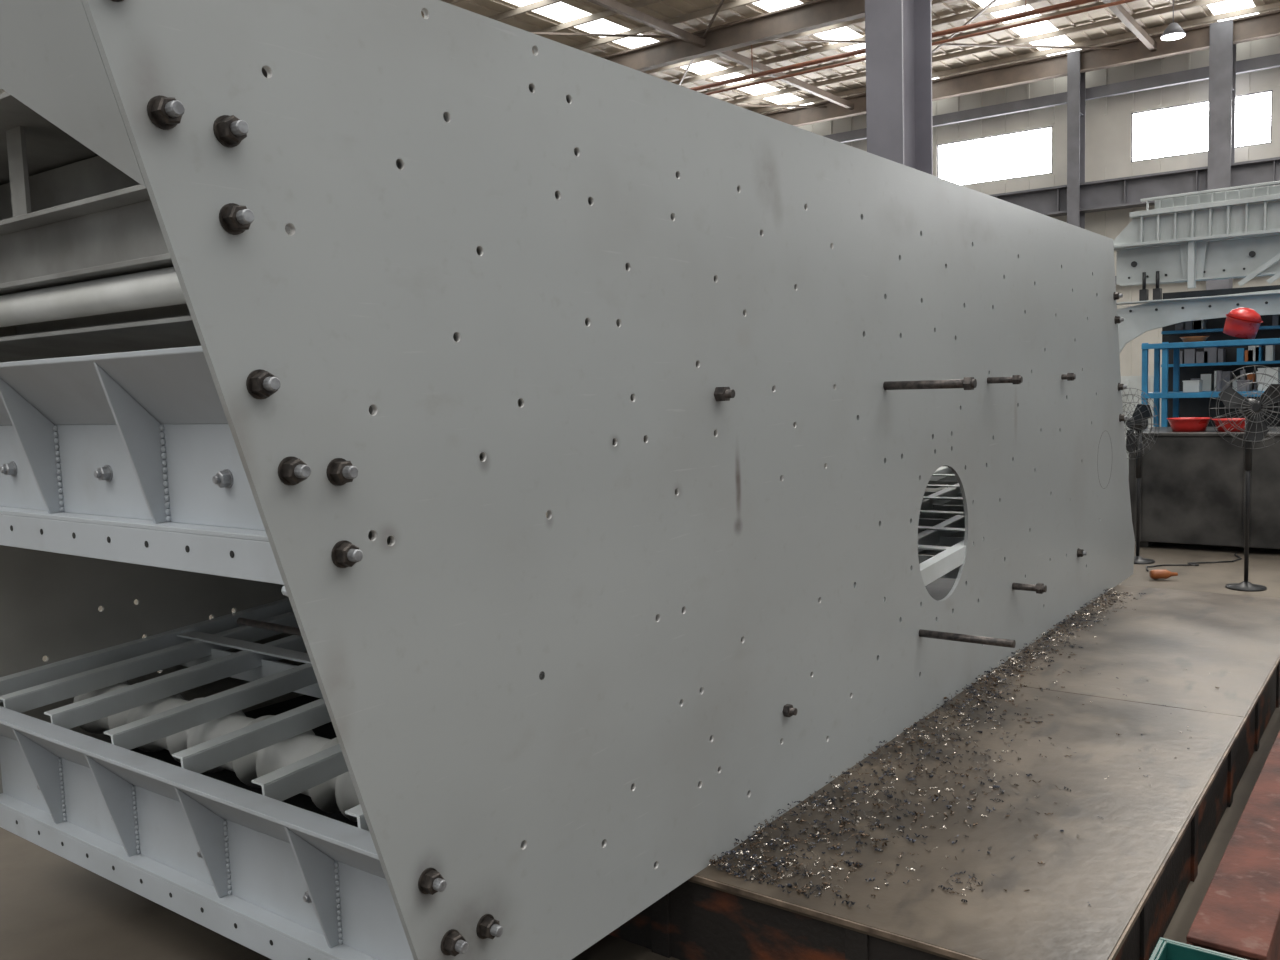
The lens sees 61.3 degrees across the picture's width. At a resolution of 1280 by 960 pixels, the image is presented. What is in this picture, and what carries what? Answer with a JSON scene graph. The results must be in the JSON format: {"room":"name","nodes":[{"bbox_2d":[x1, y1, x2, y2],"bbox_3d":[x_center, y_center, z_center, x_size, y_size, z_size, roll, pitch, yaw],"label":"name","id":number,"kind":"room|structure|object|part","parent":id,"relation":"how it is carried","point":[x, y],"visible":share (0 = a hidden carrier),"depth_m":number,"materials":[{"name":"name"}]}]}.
{"room":"factory workshop","nodes":[
{"label":"factory workshop","id":0,"kind":"room"},
{"bbox_2d":[0,513,1279,959],"bbox_3d":[0.336,0.770,9.868,40.000,0.100,44.000,2,6,37],"label":"floor","id":1,"kind":"structure","parent":0,"point":[52,907],"depth_m":3.46,"materials":[{"name":"concrete"}]},
{"bbox_2d":[865,0,932,174],"bbox_3d":[2.400,-3.878,9.993,0.510,9.000,0.900,2,6,37],"label":"steel column","id":2,"kind":"structure","parent":1,"relation":"on","point":[898,33],"depth_m":9.82,"materials":[{"name":"grey metal"}]},
{"bbox_2d":[609,585,1279,959],"bbox_3d":[0.760,0.968,5.399,4.026,0.270,4.696,2,6,37],"label":"platform","id":3,"kind":"object","parent":1,"relation":"on","point":[1134,866],"visible":0.48,"depth_m":3.26,"materials":[{"name":"grey metal"}]},
{"bbox_2d":[0,0,1134,959],"bbox_3d":[0.433,-0.130,4.843,2.614,2.152,6.705,2,6,37],"label":"screen","id":4,"kind":"object","parent":3,"relation":"on","point":[315,316],"visible":1,"depth_m":2.60,"materials":[{"name":"grey paint"}]},
{"bbox_3d":[-1.674,-0.692,2.244,2.170,0.439,0.145,2,6,37],"label":"arched head panel","id":5,"kind":"part","parent":4,"relation":"part of","materials":[{"name":"grey paint"}]},
{"bbox_3d":[-0.578,-0.192,5.593,0.014,2.090,6.705,2,6,37],"label":"plate","id":6,"kind":"part","parent":4,"relation":"part of","materials":[{"name":"grey metal"}]},
{"bbox_3d":[0.376,0.325,5.047,2.194,0.431,5.564,2,6,37],"label":"deck frame","id":7,"kind":"part","parent":4,"relation":"part of","materials":[{"name":"paint"}]},
{"bbox_2d":[708,588,1218,908],"bbox_3d":[1.861,0.864,4.443,0.924,0.033,4.434,2,6,37],"label":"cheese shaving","id":8,"kind":"object","parent":3,"relation":"on","point":[1038,653],"visible":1,"depth_m":3.47,"materials":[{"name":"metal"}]},
{"bbox_2d":[1067,50,1085,228],"bbox_3d":[10.399,-5.537,25.766,0.440,9.000,0.700,2,6,37],"label":"steel column","id":9,"kind":"structure","parent":1,"relation":"on","point":[1076,81],"depth_m":25.39,"materials":[{"name":"grey metal"}]},
{"bbox_2d":[1122,388,1159,563],"bbox_3d":[4.035,-0.037,8.888,0.506,1.442,0.364,2,6,37],"label":"pedestal fan","id":10,"kind":"object","parent":1,"relation":"on","point":[1137,422],"visible":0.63,"depth_m":8.82,"materials":[{"name":"black paint"}]},
{"bbox_2d":[1121,375,1161,477],"bbox_3d":[10.145,-0.467,11.180,9.900,1.500,0.080,2,6,37],"label":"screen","id":11,"kind":"object","parent":1,"relation":"on","point":[1131,382],"visible":0.11,"depth_m":13.92,"materials":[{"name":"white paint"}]},
{"bbox_2d":[1149,569,1177,578],"bbox_3d":[3.962,0.710,8.201,0.190,0.080,0.178,-1,5,11],"label":"drill","id":12,"kind":"object","parent":1,"relation":"on","point":[1155,574],"visible":1,"depth_m":8.13,"materials":[{"name":"plastic"}]},
{"bbox_2d":[1146,552,1241,570],"bbox_3d":[4.570,0.670,8.798,1.301,0.010,0.253,-4,6,-27],"label":"power cable","id":13,"kind":"object","parent":1,"relation":"on","point":[1240,558],"visible":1,"depth_m":8.72,"materials":[{"name":"black rubber"}]},
{"bbox_2d":[1113,181,1279,426],"bbox_3d":[7.256,-1.248,10.211,5.420,3.412,0.670,2,6,37],"label":"screen frame","id":14,"kind":"object","parent":1,"relation":"on","point":[1243,241],"visible":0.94,"depth_m":11.11,"materials":[{"name":"paint"}]},
{"bbox_2d":[1149,937,1247,959],"bbox_3d":[1.283,1.250,2.417,0.304,0.199,0.424,2,6,37],"label":"plastic crate","id":15,"kind":"object","parent":1,"relation":"on","point":[1165,949],"visible":1,"depth_m":2.61,"materials":[{"name":"teal plastic"}]},
{"bbox_2d":[1129,427,1279,548],"bbox_3d":[5.810,0.085,9.200,2.900,1.030,1.050,2,6,37],"label":"metal bin","id":16,"kind":"object","parent":1,"relation":"on","point":[1192,484],"visible":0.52,"depth_m":9.29,"materials":[{"name":"black metal"}]},
{"bbox_2d":[1166,417,1209,431],"bbox_3d":[4.851,-0.490,9.545,0.364,0.114,0.364,2,6,37],"label":"basin","id":17,"kind":"object","parent":16,"relation":"on","point":[1180,424],"visible":0.96,"depth_m":9.43,"materials":[{"name":"plastic"}]},
{"bbox_2d":[1212,418,1244,431],"bbox_3d":[5.140,-0.475,9.330,0.364,0.104,0.364,2,6,37],"label":"basin","id":18,"kind":"object","parent":16,"relation":"on","point":[1237,421],"visible":0.53,"depth_m":9.24,"materials":[{"name":"plastic"}]},
{"bbox_2d":[1141,338,1279,427],"bbox_3d":[5.829,-0.422,10.325,1.800,1.840,0.640,2,6,37],"label":"storage rack","id":19,"kind":"object","parent":1,"relation":"on","point":[1176,394],"visible":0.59,"depth_m":10.48,"materials":[{"name":"metal"}]},
{"bbox_2d":[1180,336,1208,341],"bbox_3d":[5.384,-1.364,10.489,0.264,0.054,0.264,2,6,37],"label":"basin","id":20,"kind":"object","parent":19,"relation":"on","point":[1193,338],"visible":0.9,"depth_m":10.40,"materials":[{"name":"plastic"}]},
{"bbox_2d":[1183,367,1279,391],"bbox_3d":[5.708,-0.943,10.156,1.068,0.212,0.190,2,6,37],"label":"boxes","id":21,"kind":"object","parent":19,"relation":"on","point":[1190,385],"visible":0.79,"depth_m":10.11,"materials":[{"name":"grey cardboard"}]},
{"bbox_2d":[1223,307,1262,338],"bbox_3d":[5.699,-1.480,10.213,0.336,0.304,0.322,2,6,37],"label":"bucket","id":22,"kind":"object","parent":19,"relation":"on","point":[1241,322],"visible":0.99,"depth_m":10.12,"materials":[{"name":"plastic"}]},
{"bbox_2d":[1206,19,1235,289],"bbox_3d":[12.857,-5.454,23.936,0.610,9.000,0.700,2,6,37],"label":"steel column","id":23,"kind":"structure","parent":1,"relation":"on","point":[1222,50],"depth_m":23.52,"materials":[{"name":"grey metal"}]},
{"bbox_2d":[1186,731,1279,959],"bbox_3d":[2.253,1.109,3.744,0.175,0.185,2.740,2,6,37],"label":"steel beam","id":24,"kind":"structure","parent":1,"relation":"on","point":[1238,915],"depth_m":2.93,"materials":[{"name":"red metal"}]},
{"bbox_2d":[1209,365,1279,591],"bbox_3d":[4.339,-0.013,7.662,0.572,1.592,0.311,0,6,24],"label":"pedestal fan","id":25,"kind":"object","parent":1,"relation":"on","point":[1256,429],"visible":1,"depth_m":7.57,"materials":[{"name":"black paint"}]},
{"bbox_2d":[531,0,1279,126],"bbox_3d":[3.038,-8.476,13.080,40.000,0.470,30.014,2,6,37],"label":"roof trusses","id":26,"kind":"structure","parent":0,"point":[683,46],"depth_m":23.78,"materials":[{"name":"metal"}]},
{"bbox_2d":[421,0,1279,112],"bbox_3d":[3.638,-8.889,13.867,40.000,0.114,26.060,2,6,37],"label":"roof purlins","id":27,"kind":"structure","parent":26,"relation":"on","point":[641,3],"depth_m":23.94,"materials":[{"name":"brown metal"}]},
{"bbox_2d":[422,0,1279,113],"bbox_3d":[-0.580,-8.368,8.392,40.200,0.085,42.200,2,6,37],"label":"roof","id":28,"kind":"structure","parent":27,"relation":"on","point":[530,21],"depth_m":23.82,"materials":[{"name":"metal"}]},
{"bbox_2d":[504,0,1258,107],"bbox_3d":[-1.802,-8.410,9.176,30.700,0.020,42.000,2,6,37],"label":"skylights","id":29,"kind":"object","parent":28,"relation":"in","point":[562,12],"depth_m":23.77,"materials":[{"name":"white plastic"}]},
{"bbox_2d":[643,0,1137,94],"bbox_3d":[7.710,-9.097,20.165,37.000,0.948,0.100,2,6,37],"label":"pipes","id":30,"kind":"object","parent":26,"relation":"attached to","point":[1074,2],"visible":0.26,"depth_m":21.41,"materials":[{"name":"brown metal"}]},
{"bbox_2d":[1160,0,1185,40],"bbox_3d":[7.849,-9.150,19.428,8.651,0.820,0.472,-6,7,-41],"label":"lamps","id":31,"kind":"object","parent":26,"relation":"hanging from","point":[1173,31],"visible":1,"depth_m":22.04,"materials":[{"name":"grey metal"}]},
{"bbox_2d":[798,36,1279,375],"bbox_3d":[12.148,-6.315,25.416,40.000,10.500,0.230,2,6,37],"label":"wall","id":32,"kind":"structure","parent":0,"point":[1107,119],"depth_m":25.84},
{"bbox_2d":[937,126,1051,185],"bbox_3d":[9.009,-8.184,27.523,2.950,1.150,0.080,2,6,37],"label":"window","id":33,"kind":"structure","parent":32,"relation":"in","point":[1025,153],"depth_m":27.48,"materials":[{"name":"white glass"}]},
{"bbox_2d":[1131,90,1272,161],"bbox_3d":[12.798,-8.056,24.702,2.900,1.150,0.080,2,6,37],"label":"window","id":34,"kind":"structure","parent":32,"relation":"in","point":[1178,130],"depth_m":24.84,"materials":[{"name":"white glass"}]},
{"bbox_3d":[6.562,-5.666,28.622,0.510,9.000,0.700,2,6,37],"label":"steel column","id":35,"kind":"structure","parent":0,"visible":0},
{"bbox_2d":[824,53,1279,282],"bbox_3d":[11.777,-6.935,24.890,40.000,4.650,0.600,2,6,37],"label":"beam","id":36,"kind":"structure","parent":35,"relation":"attached to","point":[1124,192],"depth_m":25.20,"materials":[{"name":"grey metal"}]}
]}

